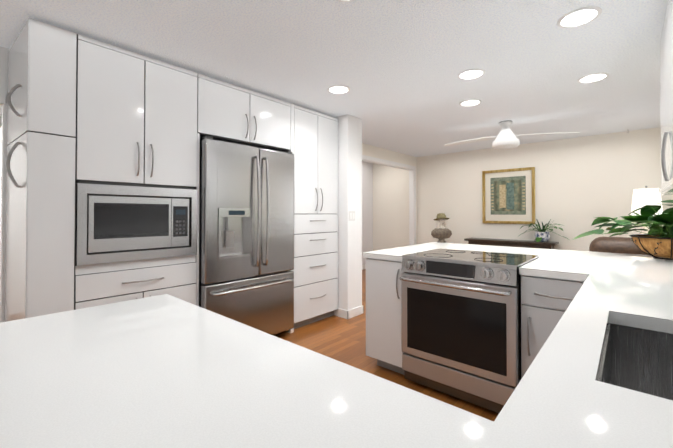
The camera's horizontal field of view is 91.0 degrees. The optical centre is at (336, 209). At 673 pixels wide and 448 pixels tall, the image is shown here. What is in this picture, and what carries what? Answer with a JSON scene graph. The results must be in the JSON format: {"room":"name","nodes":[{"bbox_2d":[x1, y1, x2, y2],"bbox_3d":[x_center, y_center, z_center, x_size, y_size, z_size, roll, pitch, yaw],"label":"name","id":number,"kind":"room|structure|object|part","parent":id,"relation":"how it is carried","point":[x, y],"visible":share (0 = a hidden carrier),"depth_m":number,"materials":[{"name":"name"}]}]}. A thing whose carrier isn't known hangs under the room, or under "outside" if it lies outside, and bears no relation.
{"room":"kitchen","nodes":[
{"label":"kitchen","id":0,"kind":"room"},
{"bbox_2d":[76,183,196,265],"bbox_3d":[-1.576,0.098,2.546,0.539,0.520,0.771,-1,-1,41],"label":"microwave","id":1,"kind":"object","parent":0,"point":[124,223],"visible":1,"depth_m":2.32,"materials":[{"name":"metal"}]},
{"bbox_2d":[0,46,416,321],"bbox_3d":[-1.019,0.075,3.891,0.100,2.400,8.000,-1,-1,41],"label":"wall","id":2,"kind":"structure","parent":0,"point":[379,152],"depth_m":2.34,"materials":[{"name":"white paint"}]},
{"bbox_2d":[0,126,1,231],"bbox_3d":[-2.732,0.265,2.688,0.840,1.970,0.098,-1,-1,41],"label":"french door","id":3,"kind":"structure","parent":2,"relation":"in","point":[0,171],"depth_m":2.92,"materials":[{"name":"white"}]},
{"bbox_2d":[0,93,5,322],"bbox_3d":[-2.674,0.216,2.005,0.111,2.069,0.925,-1,-1,41],"label":"door frame","id":4,"kind":"structure","parent":2,"relation":"attached to","point":[2,98],"depth_m":2.32,"materials":[{"name":"white wood"}]},
{"bbox_2d":[82,36,201,189],"bbox_3d":[-1.636,-0.640,2.609,0.677,0.954,0.784,-1,-1,41],"label":"upper cabinet","id":5,"kind":"object","parent":2,"relation":"attached to","point":[101,112],"depth_m":2.36,"materials":[{"name":"grey"}]},
{"bbox_2d":[202,74,293,153],"bbox_3d":[-1.051,-0.859,3.274,0.677,0.498,0.984,-1,-1,41],"label":"upper cabinet","id":6,"kind":"object","parent":2,"relation":"attached to","point":[231,113],"depth_m":3.01,"materials":[{"name":"grey"}]},
{"bbox_2d":[362,155,415,269],"bbox_3d":[0.682,0.198,5.796,0.125,2.200,2.810,-1,-1,41],"label":"door frame","id":7,"kind":"structure","parent":2,"relation":"attached to","point":[412,173],"depth_m":6.76,"materials":[{"name":"white wood"}]},
{"bbox_2d":[0,294,482,447],"bbox_3d":[-0.428,0.778,0.665,1.176,0.914,0.622,-1,-1,41],"label":"countertop","id":8,"kind":"structure","parent":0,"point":[164,371],"depth_m":0.58,"materials":[{"name":"white stone"}]},
{"bbox_2d":[0,0,666,156],"bbox_3d":[-0.427,-1.172,3.384,6.300,0.080,8.200,-1,-1,41],"label":"ceiling","id":9,"kind":"structure","parent":0,"point":[381,58],"depth_m":2.44,"materials":[{"name":"white paint"}]},
{"bbox_2d":[327,85,349,93],"bbox_3d":[0.022,-1.132,3.121,0.220,0.006,0.220,-1,-1,41],"label":"recessed light","id":10,"kind":"object","parent":9,"relation":"in","point":[338,89],"visible":1,"depth_m":3.11,"materials":[{"name":"white"}]},
{"bbox_2d":[335,0,355,1],"bbox_3d":[0.051,-1.149,1.722,0.220,0.006,0.220,-1,-1,41],"label":"recessed light","id":11,"kind":"object","parent":9,"relation":"in","point":[345,0],"visible":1,"depth_m":1.81,"materials":[{"name":"white"}]},
{"bbox_2d":[459,99,481,105],"bbox_3d":[1.413,-1.127,3.493,0.220,0.006,0.220,-1,-1,41],"label":"recessed light","id":12,"kind":"object","parent":9,"relation":"in","point":[471,102],"visible":1,"depth_m":3.48,"materials":[{"name":"white"}]},
{"bbox_2d":[457,68,485,79],"bbox_3d":[1.133,-1.136,2.780,0.220,0.006,0.220,-1,-1,41],"label":"recessed light","id":13,"kind":"object","parent":9,"relation":"in","point":[469,74],"visible":1,"depth_m":2.78,"materials":[{"name":"white"}]},
{"bbox_2d":[444,121,578,148],"bbox_3d":[2.163,-0.957,4.229,1.493,0.327,0.370,-1,-1,41],"label":"fan","id":14,"kind":"object","parent":9,"relation":"hanging from","point":[506,138],"visible":1,"depth_m":4.17,"materials":[{"name":"white plastic"}]},
{"bbox_2d":[557,6,601,27],"bbox_3d":[1.448,-1.146,1.979,0.220,0.006,0.220,-1,-1,41],"label":"recessed light","id":15,"kind":"object","parent":9,"relation":"in","point":[579,17],"visible":1,"depth_m":1.97,"materials":[{"name":"white"}]},
{"bbox_2d":[577,72,608,82],"bbox_3d":[2.212,-1.135,2.854,0.220,0.006,0.220,-1,-1,41],"label":"recessed light","id":16,"kind":"object","parent":9,"relation":"in","point":[593,77],"visible":1,"depth_m":2.84,"materials":[{"name":"white"}]},
{"bbox_2d":[334,114,361,315],"bbox_3d":[-0.085,0.079,4.255,0.820,2.400,0.278,-1,-1,41],"label":"wall","id":17,"kind":"structure","parent":0,"point":[349,199],"depth_m":3.95,"materials":[{"name":"white paint"}]},
{"bbox_2d":[349,211,354,220],"bbox_3d":[0.186,0.073,3.933,0.011,0.116,0.116,-1,-1,41],"label":"light switch","id":18,"kind":"object","parent":17,"relation":"attached to","point":[351,215],"visible":1,"depth_m":3.93,"materials":[{"name":"white plastic"}]},
{"bbox_2d":[346,305,363,318],"bbox_3d":[0.220,1.226,3.955,0.014,0.100,0.282,-1,-1,41],"label":"baseboard","id":19,"kind":"structure","parent":17,"relation":"attached to","point":[350,313],"depth_m":3.94,"materials":[{"name":"white wood"}]},
{"bbox_2d":[362,161,372,264],"bbox_3d":[-1.133,0.094,5.439,0.100,2.400,5.830,-1,-1,41],"label":"wall","id":20,"kind":"structure","parent":0,"point":[367,206],"depth_m":7.41,"materials":[{"name":"white paint"}]},
{"bbox_2d":[273,269,498,420],"bbox_3d":[-0.427,1.308,3.353,6.300,0.080,8.200,-1,-1,41],"label":"floor","id":21,"kind":"structure","parent":0,"point":[340,339],"depth_m":3.06,"materials":[{"name":"brown wood"}]},
{"bbox_2d":[5,18,85,321],"bbox_3d":[-1.999,0.066,2.189,0.677,2.376,0.349,-1,-1,41],"label":"tall cabinet","id":22,"kind":"object","parent":21,"relation":"on","point":[47,62],"depth_m":2.02,"materials":[{"name":"grey"}]},
{"bbox_3d":[-2.069,0.023,2.104,0.663,2.290,0.086,-1,-1,38],"label":"side of the tall cabinets","id":23,"kind":"part","parent":22,"relation":"part of","materials":[{"name":"white wood"}]},
{"bbox_2d":[82,249,197,307],"bbox_3d":[-1.636,0.811,2.591,0.677,0.896,0.784,-1,-1,41],"label":"base cabinet","id":24,"kind":"object","parent":21,"relation":"on","point":[104,283],"depth_m":2.36,"materials":[{"name":"grey"}]},
{"bbox_2d":[199,136,293,334],"bbox_3d":[-0.980,0.325,3.207,0.794,1.823,0.940,-1,-1,41],"label":"fridge","id":25,"kind":"object","parent":21,"relation":"on","point":[246,230],"visible":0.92,"depth_m":2.94,"materials":[{"name":"metal"}]},
{"bbox_2d":[285,104,337,332],"bbox_3d":[-0.478,0.087,3.912,0.677,2.376,0.750,-1,-1,41],"label":"tall cabinet","id":26,"kind":"object","parent":21,"relation":"on","point":[315,270],"depth_m":3.67,"materials":[{"name":"grey"}]},
{"bbox_2d":[363,246,439,321],"bbox_3d":[0.535,0.804,2.753,0.383,0.914,0.611,-1,-1,41],"label":"countertop","id":27,"kind":"structure","parent":21,"relation":"on","point":[383,267],"depth_m":2.58,"materials":[{"name":"white stone"}]},
{"bbox_2d":[399,248,538,412],"bbox_3d":[0.936,0.776,2.350,0.748,0.899,0.721,-1,-1,41],"label":"range","id":28,"kind":"object","parent":21,"relation":"on","point":[461,324],"visible":1,"depth_m":2.10,"materials":[{"name":"metal"}]},
{"bbox_2d":[410,242,599,257],"bbox_3d":[1.375,0.806,2.907,1.440,0.914,0.732,-1,-1,41],"label":"countertop","id":29,"kind":"structure","parent":21,"relation":"on","point":[556,253],"depth_m":2.82,"materials":[{"name":"white stone"}]},
{"bbox_2d":[464,238,558,248],"bbox_3d":[2.876,0.901,5.518,1.353,0.787,0.350,-1,-1,41],"label":"console table","id":30,"kind":"object","parent":21,"relation":"on","point":[515,243],"visible":0.25,"depth_m":5.38,"materials":[{"name":"brown wood"}]},
{"bbox_2d":[519,219,568,241],"bbox_3d":[3.209,0.321,5.162,0.707,0.362,0.408,-1,-1,41],"label":"potted plant","id":31,"kind":"object","parent":30,"relation":"on","point":[542,235],"visible":1,"depth_m":5.15,"materials":[{"name":"green plant"}]},
{"bbox_2d":[366,252,672,447],"bbox_3d":[1.112,0.785,1.259,1.008,0.914,3.552,-1,-1,41],"label":"countertop","id":32,"kind":"structure","parent":21,"relation":"on","point":[597,333],"depth_m":0.98,"materials":[{"name":"white stone"}]},
{"bbox_2d":[573,200,672,259],"bbox_3d":[2.252,0.137,2.483,0.756,0.407,0.957,-1,-1,41],"label":"potted plant","id":33,"kind":"object","parent":32,"relation":"on","point":[656,241],"visible":1,"depth_m":2.31,"materials":[{"name":"plant"}]},
{"bbox_2d":[589,236,648,254],"bbox_3d":[3.034,0.768,3.352,0.820,1.000,0.930,-1,-1,41],"label":"recliner","id":34,"kind":"object","parent":21,"relation":"on","point":[626,245],"visible":0.17,"depth_m":3.12,"materials":[{"name":"brown leather"}]},
{"bbox_3d":[3.997,0.974,4.254,0.520,0.610,0.520,-1,-1,41],"label":"end table","id":35,"kind":"object","parent":21,"relation":"on","visible":0},
{"bbox_2d":[631,186,662,233],"bbox_3d":[3.997,0.178,4.263,0.316,0.980,0.316,-1,-1,41],"label":"lamp","id":36,"kind":"object","parent":35,"relation":"on","point":[644,197],"visible":0.4,"depth_m":4.19,"materials":[{"name":"fabric"}]},
{"bbox_3d":[1.930,0.951,6.079,0.340,0.702,0.340,-1,-1,41],"label":"pedestal","id":37,"kind":"object","parent":21,"relation":"on","visible":0},
{"bbox_2d":[431,213,451,242],"bbox_3d":[1.930,0.331,6.087,0.301,0.536,0.340,-1,-1,41],"label":"bust","id":38,"kind":"object","parent":37,"relation":"on","point":[441,231],"visible":1,"depth_m":6.02,"materials":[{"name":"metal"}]},
{"bbox_2d":[373,127,672,250],"bbox_3d":[2.703,0.101,6.007,5.100,2.400,0.100,-1,-1,41],"label":"wall","id":39,"kind":"structure","parent":0,"point":[581,183],"depth_m":5.39,"materials":[{"name":"white paint"}]},
{"bbox_2d":[482,167,534,223],"bbox_3d":[2.948,-0.231,5.702,0.826,0.940,0.035,-1,-1,41],"label":"picture frame","id":40,"kind":"object","parent":39,"relation":"attached to","point":[508,196],"visible":0.92,"depth_m":5.68,"materials":[{"name":"gold metal"}]},
{"bbox_3d":[1.897,0.043,1.317,0.100,2.400,8.000,-1,-1,41],"label":"wall","id":41,"kind":"structure","parent":0,"visible":0},
{"bbox_2d":[659,6,672,191],"bbox_3d":[2.060,-0.647,1.841,0.332,1.001,0.728,-1,-1,41],"label":"upper cabinet","id":42,"kind":"object","parent":41,"relation":"attached to","point":[666,84],"depth_m":1.94,"materials":[{"name":"grey"}]},
{"bbox_2d":[667,0,672,183],"bbox_3d":[1.584,-0.653,1.302,0.332,1.001,0.710,-1,-1,41],"label":"upper cabinet","id":43,"kind":"object","parent":41,"relation":"attached to","point":[669,2],"depth_m":1.71,"materials":[{"name":"grey"}]}
]}

